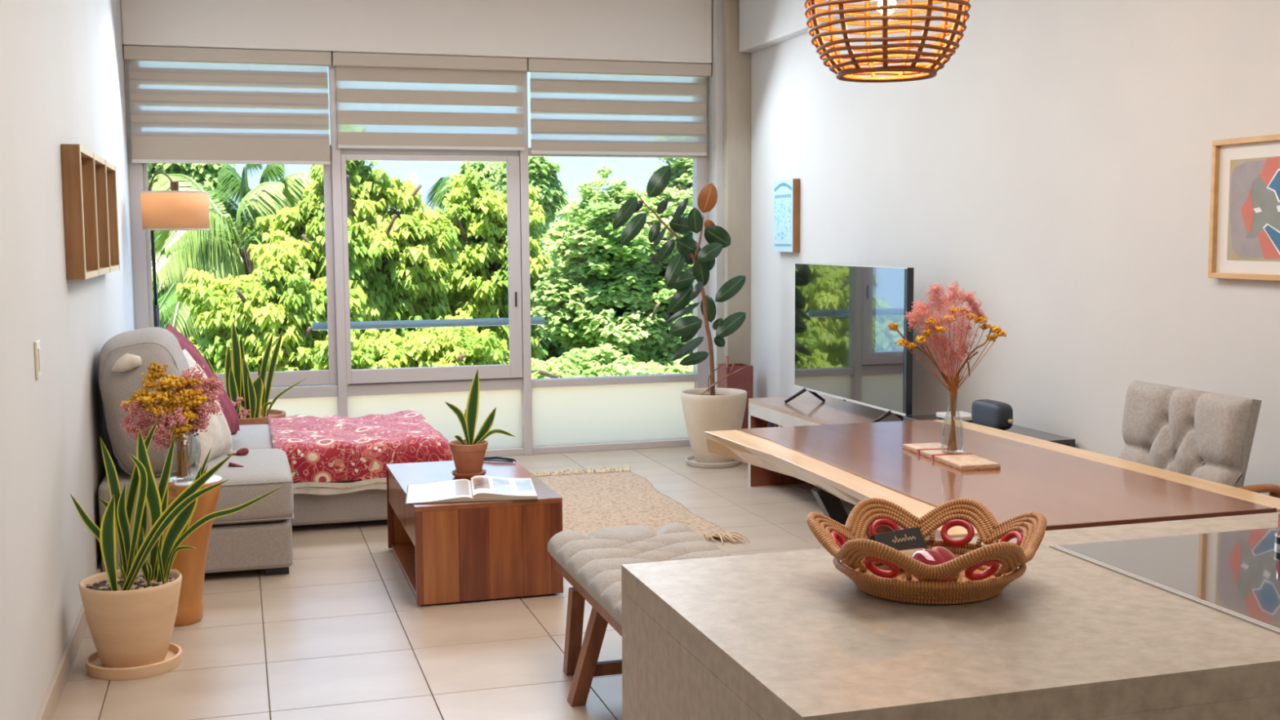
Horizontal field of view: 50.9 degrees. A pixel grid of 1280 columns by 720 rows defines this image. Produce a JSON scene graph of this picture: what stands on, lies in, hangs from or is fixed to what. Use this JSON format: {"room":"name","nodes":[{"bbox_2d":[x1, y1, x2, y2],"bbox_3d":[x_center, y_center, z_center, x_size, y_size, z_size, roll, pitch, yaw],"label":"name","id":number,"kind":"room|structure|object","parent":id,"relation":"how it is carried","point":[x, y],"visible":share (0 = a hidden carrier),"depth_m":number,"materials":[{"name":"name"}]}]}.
{"room":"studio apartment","nodes":[
{"label":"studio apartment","id":0,"kind":"room"},
{"bbox_2d":[0,0,135,719],"bbox_3d":[-1.682,-0.347,3.193,0.150,3.120,11.120,-2,6,-17],"label":"wall","id":1,"kind":"structure","parent":0,"point":[62,73],"depth_m":4.58,"materials":[{"name":"paint"}]},
{"bbox_2d":[0,417,15,719],"bbox_3d":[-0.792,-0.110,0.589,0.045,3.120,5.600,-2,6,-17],"label":"door frame","id":2,"kind":"structure","parent":1,"relation":"attached to","point":[7,708],"depth_m":3.28,"materials":[{"name":"paint"}]},
{"bbox_2d":[33,339,41,378],"bbox_3d":[-1.899,-0.002,4.242,0.013,0.118,0.075,-2,6,-17],"label":"light switch","id":3,"kind":"object","parent":1,"relation":"attached to","point":[37,358],"visible":1,"depth_m":4.21,"materials":[{"name":"beige plastic"}]},
{"bbox_2d":[35,560,102,719],"bbox_3d":[-2.383,0.923,5.970,0.016,0.085,5.400,-2,6,-17],"label":"baseboard","id":4,"kind":"structure","parent":1,"relation":"attached to","point":[48,707],"depth_m":4.53,"materials":[{"name":"tile"}]},
{"bbox_2d":[61,143,119,279],"bbox_3d":[-2.367,-0.627,5.834,0.066,0.507,1.624,-2,6,-17],"label":"wall shelf","id":5,"kind":"object","parent":1,"relation":"attached to","point":[89,180],"visible":1,"depth_m":5.56,"materials":[{"name":"brown wood"}]},
{"bbox_2d":[120,0,711,63],"bbox_3d":[-1.388,-2.222,8.900,3.808,0.448,0.440,-2,6,-17],"label":"wall","id":6,"kind":"structure","parent":0,"point":[660,31],"depth_m":8.70,"materials":[{"name":"white paint"}]},
{"bbox_2d":[124,53,708,458],"bbox_3d":[-1.400,-0.676,9.124,3.813,2.672,0.429,-2,6,-17],"label":"window","id":7,"kind":"structure","parent":6,"relation":"in","point":[545,415],"depth_m":9.08,"materials":[{"name":"silver metal"}]},
{"bbox_2d":[123,45,331,164],"bbox_3d":[-2.560,-1.587,8.420,1.237,0.706,0.080,-2,6,-17],"label":"zebra blind","id":8,"kind":"object","parent":7,"relation":"attached to","point":[188,104],"visible":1,"depth_m":8.42,"materials":[{"name":"beige fabric"}]},
{"bbox_2d":[331,52,527,151],"bbox_3d":[-1.357,-1.680,8.775,1.260,0.602,0.080,-2,6,-17],"label":"zebra blind","id":9,"kind":"object","parent":7,"relation":"attached to","point":[384,101],"visible":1,"depth_m":8.77,"materials":[{"name":"beige fabric"}]},
{"bbox_2d":[526,57,711,155],"bbox_3d":[-0.131,-1.711,9.144,1.286,0.623,0.080,-2,6,-17],"label":"zebra blind","id":10,"kind":"object","parent":7,"relation":"attached to","point":[578,106],"visible":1,"depth_m":9.14,"materials":[{"name":"beige fabric"}]},
{"bbox_2d":[707,0,723,387],"bbox_3d":[0.483,-0.953,9.551,0.055,3.120,0.500,-2,6,-17],"label":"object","id":11,"kind":"structure","parent":6,"relation":"attached to","point":[715,82],"depth_m":9.29,"materials":[{"name":"paint"}]},
{"bbox_2d":[52,445,855,719],"bbox_3d":[0.334,1.197,3.944,4.638,0.120,11.120,-2,6,-17],"label":"floor","id":12,"kind":"structure","parent":0,"point":[344,634],"depth_m":5.05,"materials":[{"name":"beige tile"}]},
{"bbox_2d":[139,171,209,327],"bbox_3d":[-2.764,-0.172,8.020,0.428,1.890,0.390,-2,6,-17],"label":"floor lamp","id":13,"kind":"object","parent":12,"relation":"on","point":[174,209],"visible":0.81,"depth_m":7.81,"materials":[{"name":"black metal"}]},
{"bbox_2d":[170,181,178,190],"bbox_3d":[-2.751,-1.014,7.947,0.048,0.080,0.048,-2,6,-17],"label":"socket","id":14,"kind":"object","parent":13,"relation":"attached to","point":[174,184],"depth_m":7.93,"materials":[{"name":"brown metal"}]},
{"bbox_2d":[70,416,285,680],"bbox_3d":[-1.605,0.640,4.710,0.705,0.872,0.338,-1,5,-6],"label":"snake plant","id":15,"kind":"object","parent":12,"relation":"on","point":[131,611],"visible":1,"depth_m":4.64,"materials":[{"name":"green plant"}]},
{"bbox_2d":[162,474,222,626],"bbox_3d":[-1.764,0.743,5.271,0.258,0.565,0.224,-2,6,-17],"label":"wooden pedestal","id":16,"kind":"object","parent":12,"relation":"on","point":[190,563],"visible":0.53,"depth_m":5.21,"materials":[{"name":"brown wood"}]},
{"bbox_2d":[119,360,224,481],"bbox_3d":[-1.799,0.235,5.188,0.392,0.461,0.214,-2,6,-21],"label":"vase","id":17,"kind":"object","parent":16,"relation":"on","point":[185,407],"visible":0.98,"depth_m":5.16,"materials":[{"name":"clear glass"}]},
{"bbox_2d":[97,327,387,575],"bbox_3d":[-1.821,0.334,6.840,1.664,1.090,2.013,-2,6,-17],"label":"sectional sofa","id":18,"kind":"object","parent":12,"relation":"on","point":[259,535],"visible":0.52,"depth_m":5.92,"materials":[{"name":"grey fabric"}]},
{"bbox_2d":[98,327,199,475],"bbox_3d":[-2.241,0.189,6.156,0.421,0.669,0.840,-2,6,-17],"label":"cushion","id":19,"kind":"object","parent":18,"relation":"on","point":[159,345],"depth_m":5.80,"materials":[{"name":"grey fabric"}]},
{"bbox_2d":[111,348,243,466],"bbox_3d":[-2.029,0.215,6.132,0.448,0.567,0.864,-1,5,-2],"label":"cushion","id":20,"kind":"object","parent":18,"relation":"on","point":[219,437],"visible":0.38,"depth_m":6.25,"materials":[{"name":"fabric"}]},
{"bbox_2d":[165,324,248,455],"bbox_3d":[-2.210,0.141,6.741,0.451,0.621,0.867,-2,6,-17],"label":"cushion","id":21,"kind":"object","parent":18,"relation":"on","point":[229,412],"visible":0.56,"depth_m":6.71,"materials":[{"name":"fabric"}]},
{"bbox_2d":[171,448,293,524],"bbox_3d":[-1.911,0.585,6.295,0.531,0.241,0.904,-2,6,-17],"label":"seat cushion","id":22,"kind":"object","parent":18,"relation":"on","point":[264,471],"depth_m":5.93,"materials":[{"name":"grey fabric"}]},
{"bbox_2d":[231,423,297,483],"bbox_3d":[-2.107,0.505,7.250,0.709,0.224,1.024,-2,6,-17],"label":"seat cushion","id":23,"kind":"object","parent":18,"relation":"on","point":[250,437],"depth_m":7.08,"materials":[{"name":"grey fabric"}]},
{"bbox_2d":[267,410,452,494],"bbox_3d":[-1.558,0.491,7.386,0.908,0.278,1.143,-2,6,-17],"label":"quilt","id":24,"kind":"object","parent":18,"relation":"on","point":[321,451],"visible":0.95,"depth_m":6.91,"materials":[{"name":"red fabric"}]},
{"bbox_2d":[203,322,306,425],"bbox_3d":[-2.371,0.262,8.154,0.463,0.997,0.514,3,6,34],"label":"snake plant","id":25,"kind":"object","parent":12,"relation":"on","point":[249,396],"visible":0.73,"depth_m":8.10,"materials":[{"name":"green plant"}]},
{"bbox_2d":[386,457,563,605],"bbox_3d":[-0.768,0.742,6.027,0.610,0.415,1.072,-2,6,-17],"label":"coffee table","id":26,"kind":"object","parent":12,"relation":"on","point":[446,553],"visible":0.9,"depth_m":5.54,"materials":[{"name":"brown wood"}]},
{"bbox_2d":[391,542,416,595],"bbox_3d":[-0.767,0.925,6.045,0.586,0.018,1.022,-2,6,-17],"label":"shelf","id":27,"kind":"object","parent":26,"relation":"attached to","point":[405,552],"depth_m":6.16,"materials":[{"name":"brown wood"}]},
{"bbox_2d":[404,475,537,504],"bbox_3d":[-0.718,0.545,5.704,0.540,0.037,0.419,-1,5,-8],"label":"open book","id":28,"kind":"object","parent":26,"relation":"on","point":[481,488],"visible":1,"depth_m":5.64,"materials":[{"name":"white paper"}]},
{"bbox_2d":[454,480,469,495],"bbox_3d":[-0.755,0.541,5.702,0.057,0.002,0.336,-1,5,-8],"label":"picture","id":29,"kind":"object","parent":28,"relation":"on","point":[461,486],"depth_m":5.70,"materials":[{"name":"grey paper"}]},
{"bbox_2d":[473,477,489,488],"bbox_3d":[-0.676,0.526,5.729,0.066,0.005,0.246,-1,5,-8],"label":"picture","id":30,"kind":"object","parent":28,"relation":"on","point":[478,482],"depth_m":5.73},
{"bbox_2d":[491,478,512,493],"bbox_3d":[-0.588,0.534,5.714,0.073,0.009,0.328,-1,5,-8],"label":"picture","id":31,"kind":"object","parent":28,"relation":"on","point":[499,486],"depth_m":5.71},
{"bbox_2d":[514,479,533,489],"bbox_3d":[-0.499,0.536,5.777,0.068,0.003,0.246,-1,5,-8],"label":"picture","id":32,"kind":"object","parent":28,"relation":"on","point":[519,484],"depth_m":5.78},
{"bbox_2d":[444,369,515,479],"bbox_3d":[-0.722,0.285,6.055,0.286,0.488,0.176,1,5,14],"label":"snake plant","id":33,"kind":"object","parent":26,"relation":"on","point":[468,453],"visible":0.99,"depth_m":6.06,"materials":[{"name":"green plant"}]},
{"bbox_2d":[484,456,515,462],"bbox_3d":[-0.693,0.477,6.484,0.208,0.024,0.037,1,6,16],"label":"folded spectacles","id":34,"kind":"object","parent":26,"relation":"on","point":[500,459],"visible":0.82,"depth_m":6.48,"materials":[{"name":"black plastic"}]},
{"bbox_2d":[547,522,731,706],"bbox_3d":[0.148,0.889,4.122,0.619,0.463,1.580,-2,6,-17],"label":"upholstered bench","id":35,"kind":"object","parent":12,"relation":"on","point":[592,562],"visible":0.35,"depth_m":4.43,"materials":[{"name":"fabric"}]},
{"bbox_2d":[547,522,731,625],"bbox_3d":[0.147,0.702,4.104,0.529,0.086,1.580,-2,6,-17],"label":"cushion","id":36,"kind":"object","parent":35,"relation":"on","point":[595,559],"depth_m":4.50,"materials":[{"name":"fabric"}]},
{"bbox_2d":[531,466,750,545],"bbox_3d":[-0.236,0.793,7.456,1.012,0.040,2.228,-2,6,-17],"label":"jute rug","id":37,"kind":"object","parent":12,"relation":"on","point":[592,501],"visible":0.52,"depth_m":7.46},
{"bbox_2d":[612,165,751,468],"bbox_3d":[0.266,-0.274,8.655,0.921,1.937,0.434,-2,6,-17],"label":"rubber plant","id":38,"kind":"object","parent":12,"relation":"on","point":[711,408],"visible":0.98,"depth_m":8.61,"materials":[{"name":"green plant"}]},
{"bbox_2d":[717,355,753,428],"bbox_3d":[0.649,0.308,9.149,0.190,0.680,0.180,-2,6,-17],"label":"stool","id":39,"kind":"object","parent":12,"relation":"on","point":[743,379],"visible":0.33,"depth_m":9.06,"materials":[{"name":"brown wood"}]},
{"bbox_2d":[748,395,903,539],"bbox_3d":[1.121,0.549,7.353,0.522,0.527,1.560,-2,6,-17],"label":"tv stand","id":40,"kind":"object","parent":12,"relation":"on","point":[802,411],"visible":0.32,"depth_m":7.61,"materials":[{"name":"brown wood"}]},
{"bbox_2d":[766,421,777,427],"bbox_3d":[0.804,0.458,7.899,0.124,0.190,0.124,-2,6,-17],"label":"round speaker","id":41,"kind":"object","parent":40,"relation":"on","point":[769,424],"visible":0.05,"depth_m":7.86},
{"bbox_2d":[784,262,914,422],"bbox_3d":[1.111,-0.106,7.218,0.255,0.809,1.372,-2,6,-17],"label":"television","id":42,"kind":"object","parent":40,"relation":"on","point":[846,349],"visible":0.9,"depth_m":7.09,"materials":[{"name":"black plastic"}]},
{"bbox_2d":[621,511,1279,719],"bbox_3d":[0.960,0.820,2.235,1.834,0.940,0.765,-2,6,-17],"label":"kitchen island","id":43,"kind":"object","parent":12,"relation":"on","point":[788,635],"visible":0.74,"depth_m":1.87,"materials":[{"name":"stone"}]},
{"bbox_2d":[806,497,1046,604],"bbox_3d":[0.466,0.305,2.131,0.367,0.109,0.370,-2,6,-17],"label":"basket","id":44,"kind":"object","parent":43,"relation":"on","point":[873,566],"visible":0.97,"depth_m":2.08,"materials":[{"name":"brown wicker"}]},
{"bbox_2d":[870,526,928,568],"bbox_3d":[0.434,0.306,2.198,0.092,0.050,0.071,-3,6,-23],"label":"box","id":45,"kind":"object","parent":44,"relation":"in","point":[908,541],"visible":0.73,"depth_m":2.21,"materials":[{"name":"black"}]},
{"bbox_2d":[911,546,960,582],"bbox_3d":[0.458,0.320,2.077,0.081,0.056,0.065,-4,6,-35],"label":"heart","id":46,"kind":"object","parent":44,"relation":"in","point":[937,555],"visible":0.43,"depth_m":2.06,"materials":[{"name":"red ceramic"}]},
{"bbox_2d":[1049,527,1279,634],"bbox_3d":[1.101,0.350,2.219,0.603,0.008,0.564,-2,6,-17],"label":"induction hob","id":47,"kind":"object","parent":43,"relation":"in","point":[1236,574],"visible":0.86,"depth_m":2.25,"materials":[{"name":"black glass"}]},
{"bbox_2d":[1274,513,1279,548],"bbox_3d":[1.151,0.303,2.376,0.052,0.059,0.052,-2,6,-17],"label":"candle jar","id":48,"kind":"object","parent":47,"relation":"on","point":[1277,542],"visible":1,"depth_m":2.38,"materials":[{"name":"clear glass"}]},
{"bbox_2d":[902,414,1075,447],"bbox_3d":[1.566,0.613,6.141,0.340,0.620,0.900,-2,6,-17],"label":"base cabinet","id":49,"kind":"object","parent":12,"relation":"on","point":[1028,432],"visible":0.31,"depth_m":5.92,"materials":[{"name":"grey"}]},
{"bbox_2d":[936,411,972,421],"bbox_3d":[1.508,0.268,6.364,0.140,0.026,0.180,-2,6,-17],"label":"box","id":50,"kind":"object","parent":49,"relation":"on","point":[966,416],"visible":0.61,"depth_m":6.33,"materials":[{"name":"white plastic"}]},
{"bbox_2d":[971,399,1013,431],"bbox_3d":[1.574,0.249,6.001,0.085,0.131,0.257,-2,6,-17],"label":"speaker","id":51,"kind":"object","parent":49,"relation":"on","point":[985,412],"visible":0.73,"depth_m":5.93},
{"bbox_2d":[704,418,1279,544],"bbox_3d":[1.011,0.711,4.316,1.082,0.780,1.828,-2,6,-17],"label":"dining table","id":52,"kind":"object","parent":12,"relation":"on","point":[1072,487],"visible":0.56,"depth_m":4.06,"materials":[{"name":"brown wood"}]},
{"bbox_2d":[902,442,1000,470],"bbox_3d":[1.002,0.309,4.353,0.137,0.018,0.455,-2,5,-12],"label":"placemat","id":53,"kind":"object","parent":52,"relation":"on","point":[964,460],"visible":0.99,"depth_m":4.28,"materials":[{"name":"beige wood"}]},
{"bbox_2d":[887,280,1007,453],"bbox_3d":[0.997,0.024,4.323,0.405,0.557,0.179,-4,6,-34],"label":"vase","id":54,"kind":"object","parent":53,"relation":"on","point":[921,311],"visible":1,"depth_m":4.32,"materials":[{"name":"clear glass"}]},
{"bbox_2d":[887,322,900,330],"bbox_3d":[0.805,-0.105,4.261,0.041,0.029,0.030,3,7,35],"label":"flower","id":55,"kind":"object","parent":54,"relation":"on","point":[893,326],"depth_m":4.25,"materials":[{"name":"yellow plant"}]},
{"bbox_2d":[894,338,907,346],"bbox_3d":[0.836,-0.056,4.275,0.045,0.028,0.035,-2,6,-17],"label":"flower","id":56,"kind":"object","parent":54,"relation":"on","point":[902,342],"depth_m":4.27,"materials":[{"name":"yellow plant"}]},
{"bbox_2d":[906,342,918,349],"bbox_3d":[0.866,-0.044,4.284,0.042,0.028,0.028,2,6,28],"label":"flower","id":57,"kind":"object","parent":54,"relation":"on","point":[910,345],"depth_m":4.28,"materials":[{"name":"yellow plant"}]},
{"bbox_2d":[915,335,927,343],"bbox_3d":[0.888,-0.065,4.257,0.037,0.026,0.038,2,6,28],"label":"flower","id":58,"kind":"object","parent":54,"relation":"on","point":[920,339],"depth_m":4.26,"materials":[{"name":"yellow plant"}]},
{"bbox_2d":[922,328,933,337],"bbox_3d":[0.912,-0.086,4.253,0.032,0.029,0.041,2,6,28],"label":"flower","id":59,"kind":"object","parent":54,"relation":"on","point":[929,331],"depth_m":4.25,"materials":[{"name":"yellow plant"}]},
{"bbox_2d":[925,317,937,324],"bbox_3d":[0.921,-0.123,4.256,0.035,0.028,0.040,-3,6,-27],"label":"flower","id":60,"kind":"object","parent":54,"relation":"on","point":[931,321],"depth_m":4.25,"materials":[{"name":"yellow plant"}]},
{"bbox_2d":[934,325,945,333],"bbox_3d":[0.947,-0.096,4.241,0.034,0.024,0.044,1,5,10],"label":"flower","id":61,"kind":"object","parent":54,"relation":"on","point":[941,329],"depth_m":4.24,"materials":[{"name":"yellow plant"}]},
{"bbox_2d":[943,314,955,321],"bbox_3d":[0.980,-0.132,4.257,0.039,0.027,0.042,2,6,28],"label":"flower","id":62,"kind":"object","parent":54,"relation":"on","point":[948,317],"depth_m":4.25,"materials":[{"name":"plant"}]},
{"bbox_2d":[948,306,959,314],"bbox_3d":[1.001,-0.158,4.285,0.031,0.028,0.040,2,6,28],"label":"flower","id":63,"kind":"object","parent":54,"relation":"on","point":[953,309],"depth_m":4.28,"materials":[{"name":"yellow plant"}]},
{"bbox_2d":[959,307,970,315],"bbox_3d":[1.034,-0.153,4.292,0.039,0.029,0.042,-2,6,-17],"label":"flower","id":64,"kind":"object","parent":54,"relation":"on","point":[962,312],"depth_m":4.28,"materials":[{"name":"yellow plant"}]},
{"bbox_2d":[964,313,977,320],"bbox_3d":[1.058,-0.137,4.303,0.041,0.025,0.034,3,6,33],"label":"flower","id":65,"kind":"object","parent":54,"relation":"on","point":[972,316],"depth_m":4.29,"materials":[{"name":"yellow plant"}]},
{"bbox_2d":[973,316,987,324],"bbox_3d":[1.103,-0.130,4.350,0.042,0.026,0.034,2,6,28],"label":"flower","id":66,"kind":"object","parent":54,"relation":"on","point":[978,319],"depth_m":4.34,"materials":[{"name":"yellow plant"}]},
{"bbox_2d":[979,322,992,329],"bbox_3d":[1.120,-0.109,4.357,0.041,0.028,0.041,4,7,37],"label":"flower","id":67,"kind":"object","parent":54,"relation":"on","point":[984,326],"depth_m":4.35,"materials":[{"name":"yellow plant"}]},
{"bbox_2d":[986,333,997,342],"bbox_3d":[1.144,-0.072,4.365,0.038,0.028,0.035,0,5,6],"label":"flower","id":68,"kind":"object","parent":54,"relation":"on","point":[989,337],"depth_m":4.36,"materials":[{"name":"yellow plant"}]},
{"bbox_2d":[991,324,1000,333],"bbox_3d":[1.155,-0.100,4.372,0.036,0.027,0.034,-2,6,-17],"label":"flower","id":69,"kind":"object","parent":54,"relation":"on","point":[996,330],"depth_m":4.36,"materials":[{"name":"yellow plant"}]},
{"bbox_2d":[995,328,1007,337],"bbox_3d":[1.173,-0.088,4.371,0.039,0.029,0.032,1,5,13],"label":"flower","id":70,"kind":"object","parent":54,"relation":"on","point":[998,332],"depth_m":4.36,"materials":[{"name":"yellow plant"}]},
{"bbox_2d":[1118,380,1279,497],"bbox_3d":[1.627,0.592,4.445,0.633,0.977,0.762,-2,6,-17],"label":"dining chair","id":71,"kind":"object","parent":12,"relation":"on","point":[1208,436],"visible":0.44,"depth_m":4.40,"materials":[{"name":"fabric"}]},
{"bbox_2d":[750,0,1279,495],"bbox_3d":[2.328,-0.485,4.394,0.150,3.120,11.120,-2,6,-17],"label":"wall","id":72,"kind":"structure","parent":0,"point":[1056,168],"depth_m":5.87,"materials":[{"name":"paint"}]},
{"bbox_2d":[723,0,751,364],"bbox_3d":[0.600,-0.953,9.544,0.175,3.120,0.580,-2,6,-17],"label":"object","id":73,"kind":"structure","parent":72,"relation":"attached to","point":[736,64],"depth_m":9.24,"materials":[{"name":"concrete"}]},
{"bbox_2d":[773,178,799,252],"bbox_3d":[0.940,-0.926,8.632,0.050,0.460,0.320,-2,6,-17],"label":"wall panel","id":74,"kind":"object","parent":72,"relation":"attached to","point":[786,193],"visible":1,"depth_m":8.56,"materials":[{"name":"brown wood"}]},
{"bbox_2d":[738,0,899,52],"bbox_3d":[2.265,-1.827,4.032,0.110,0.400,10.700,-2,6,-17],"label":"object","id":75,"kind":"structure","parent":72,"relation":"attached to","point":[762,24],"depth_m":8.59,"materials":[{"name":"paint"}]},
{"bbox_2d":[1208,133,1279,280],"bbox_3d":[2.218,-0.506,4.437,0.035,0.495,0.930,-2,6,-17],"label":"framed print","id":76,"kind":"object","parent":72,"relation":"attached to","point":[1244,229],"visible":1,"depth_m":4.73,"materials":[{"name":"multicoloured paper"}]},
{"bbox_3d":[0.304,-2.046,3.670,4.338,0.150,11.420,-2,6,-17],"label":"ceiling","id":77,"kind":"structure","parent":0,"visible":0},
{"bbox_2d":[803,0,970,82],"bbox_3d":[0.713,-1.405,3.862,0.476,1.167,0.478,-3,6,-24],"label":"pendant lamp","id":78,"kind":"object","parent":77,"relation":"hanging from","point":[843,71],"visible":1,"depth_m":3.80,"materials":[{"name":"wicker"}]},
{"label":"outside","id":79,"kind":"structure","parent":0,"visible":0},
{"bbox_3d":[-9.277,1.591,66.032,140.000,0.300,109.000,-2,6,-17],"label":"ground","id":80,"kind":"structure","parent":79,"visible":0},
{"bbox_2d":[160,313,196,338],"bbox_3d":[-5.303,2.845,14.392,2.200,6.740,1.760,-3,6,-24],"label":"leafy tree","id":81,"kind":"object","parent":80,"relation":"on","point":[166,320],"visible":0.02,"depth_m":14.08,"materials":[{"name":"green plant"}]},
{"bbox_2d":[147,163,238,199],"bbox_3d":[-6.492,1.306,19.102,1.784,8.941,1.422,-1,5,-2],"label":"leafy tree","id":82,"kind":"object","parent":80,"relation":"on","point":[203,174],"visible":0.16,"depth_m":18.48,"materials":[{"name":"green plant"}]},
{"bbox_2d":[150,186,242,337],"bbox_3d":[-6.117,1.757,18.228,3.484,8.207,2.532,0,5,5],"label":"leafy tree","id":83,"kind":"object","parent":80,"relation":"on","point":[184,186],"visible":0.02,"depth_m":17.26,"materials":[{"name":"green plant"}]},
{"bbox_2d":[150,173,317,339],"bbox_3d":[-4.888,2.057,14.762,2.136,8.238,2.623,2,6,27],"label":"palm tree","id":84,"kind":"object","parent":80,"relation":"on","point":[217,251],"visible":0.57,"depth_m":14.12,"materials":[{"name":"green plant"}]},
{"bbox_2d":[204,164,311,240],"bbox_3d":[-4.921,1.611,17.536,1.877,8.611,1.351,-2,6,-17],"label":"palm tree","id":85,"kind":"object","parent":80,"relation":"on","point":[226,178],"visible":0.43,"depth_m":16.92,"materials":[{"name":"green plant"}]},
{"bbox_2d":[173,240,368,373],"bbox_3d":[-3.494,2.566,13.329,1.929,7.465,1.402,-4,7,-35],"label":"leafy tree","id":86,"kind":"object","parent":80,"relation":"on","point":[279,295],"visible":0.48,"depth_m":12.67,"materials":[{"name":"green plant"}]},
{"bbox_2d":[241,186,312,269],"bbox_3d":[-4.412,1.804,17.692,1.576,8.183,1.180,0,5,9],"label":"leafy tree","id":87,"kind":"object","parent":80,"relation":"on","point":[247,228],"visible":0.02,"depth_m":17.04,"materials":[{"name":"green plant"}]},
{"bbox_2d":[246,127,461,337],"bbox_3d":[-3.067,1.771,14.949,2.321,8.743,1.725,-5,7,-39],"label":"leafy tree","id":88,"kind":"object","parent":80,"relation":"on","point":[393,254],"visible":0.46,"depth_m":14.37,"materials":[{"name":"green plant"}]},
{"bbox_2d":[309,307,564,378],"bbox_3d":[-1.921,2.925,12.867,2.551,6.819,2.001,-2,6,-17],"label":"hedge","id":89,"kind":"object","parent":80,"relation":"on","point":[450,345],"visible":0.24,"depth_m":12.09,"materials":[{"name":"green plant"}]},
{"bbox_2d":[423,161,502,211],"bbox_3d":[-3.083,0.591,26.387,2.091,8.976,1.919,-2,6,-17],"label":"palm tree","id":90,"kind":"object","parent":80,"relation":"on","point":[437,186],"visible":0.09,"depth_m":25.82,"materials":[{"name":"green plant"}]},
{"bbox_2d":[440,161,501,204],"bbox_3d":[-2.826,0.849,24.366,1.438,8.827,1.175,-2,6,-17],"label":"leafy tree","id":91,"kind":"object","parent":80,"relation":"on","point":[487,172],"visible":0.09,"depth_m":23.74,"materials":[{"name":"green plant"}]},
{"bbox_2d":[431,168,555,361],"bbox_3d":[-1.922,1.861,16.358,1.879,8.287,1.474,-1,5,-6],"label":"leafy tree","id":92,"kind":"object","parent":80,"relation":"on","point":[480,288],"visible":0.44,"depth_m":15.72,"materials":[{"name":"green plant"}]},
{"bbox_2d":[493,156,571,362],"bbox_3d":[-1.359,1.572,17.533,1.011,8.634,0.820,0,5,2],"label":"leafy tree","id":93,"kind":"object","parent":80,"relation":"on","point":[543,176],"visible":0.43,"depth_m":17.05,"materials":[{"name":"green plant"}]},
{"bbox_2d":[538,233,573,361],"bbox_3d":[-3.876,1.569,22.162,8.310,7.870,5.584,0,5,-1],"label":"leafy tree","id":94,"kind":"object","parent":80,"relation":"on","point":[557,352],"visible":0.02,"depth_m":21.22,"materials":[{"name":"green plant"}]},
{"bbox_2d":[539,191,644,351],"bbox_3d":[-0.228,1.249,23.117,5.671,8.261,4.502,-2,5,-13],"label":"leafy tree","id":95,"kind":"object","parent":80,"relation":"on","point":[551,257],"visible":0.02,"depth_m":22.81,"materials":[{"name":"green plant"}]},
{"bbox_2d":[530,163,693,366],"bbox_3d":[-0.149,2.002,14.858,2.139,8.264,1.842,-2,6,-21],"label":"leafy tree","id":96,"kind":"object","parent":80,"relation":"on","point":[605,293],"visible":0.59,"depth_m":14.08,"materials":[{"name":"green plant"}]},
{"bbox_2d":[531,342,693,378],"bbox_3d":[-0.482,3.088,13.262,2.888,6.403,2.102,-2,6,-17],"label":"hedge","id":97,"kind":"object","parent":80,"relation":"on","point":[601,361],"visible":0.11,"depth_m":12.71,"materials":[{"name":"green plant"}]},
{"bbox_2d":[636,157,692,297],"bbox_3d":[0.874,1.325,18.193,2.022,8.979,1.705,-2,5,-13],"label":"leafy tree","id":98,"kind":"object","parent":80,"relation":"on","point":[681,178],"visible":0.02,"depth_m":17.53,"materials":[{"name":"green plant"}]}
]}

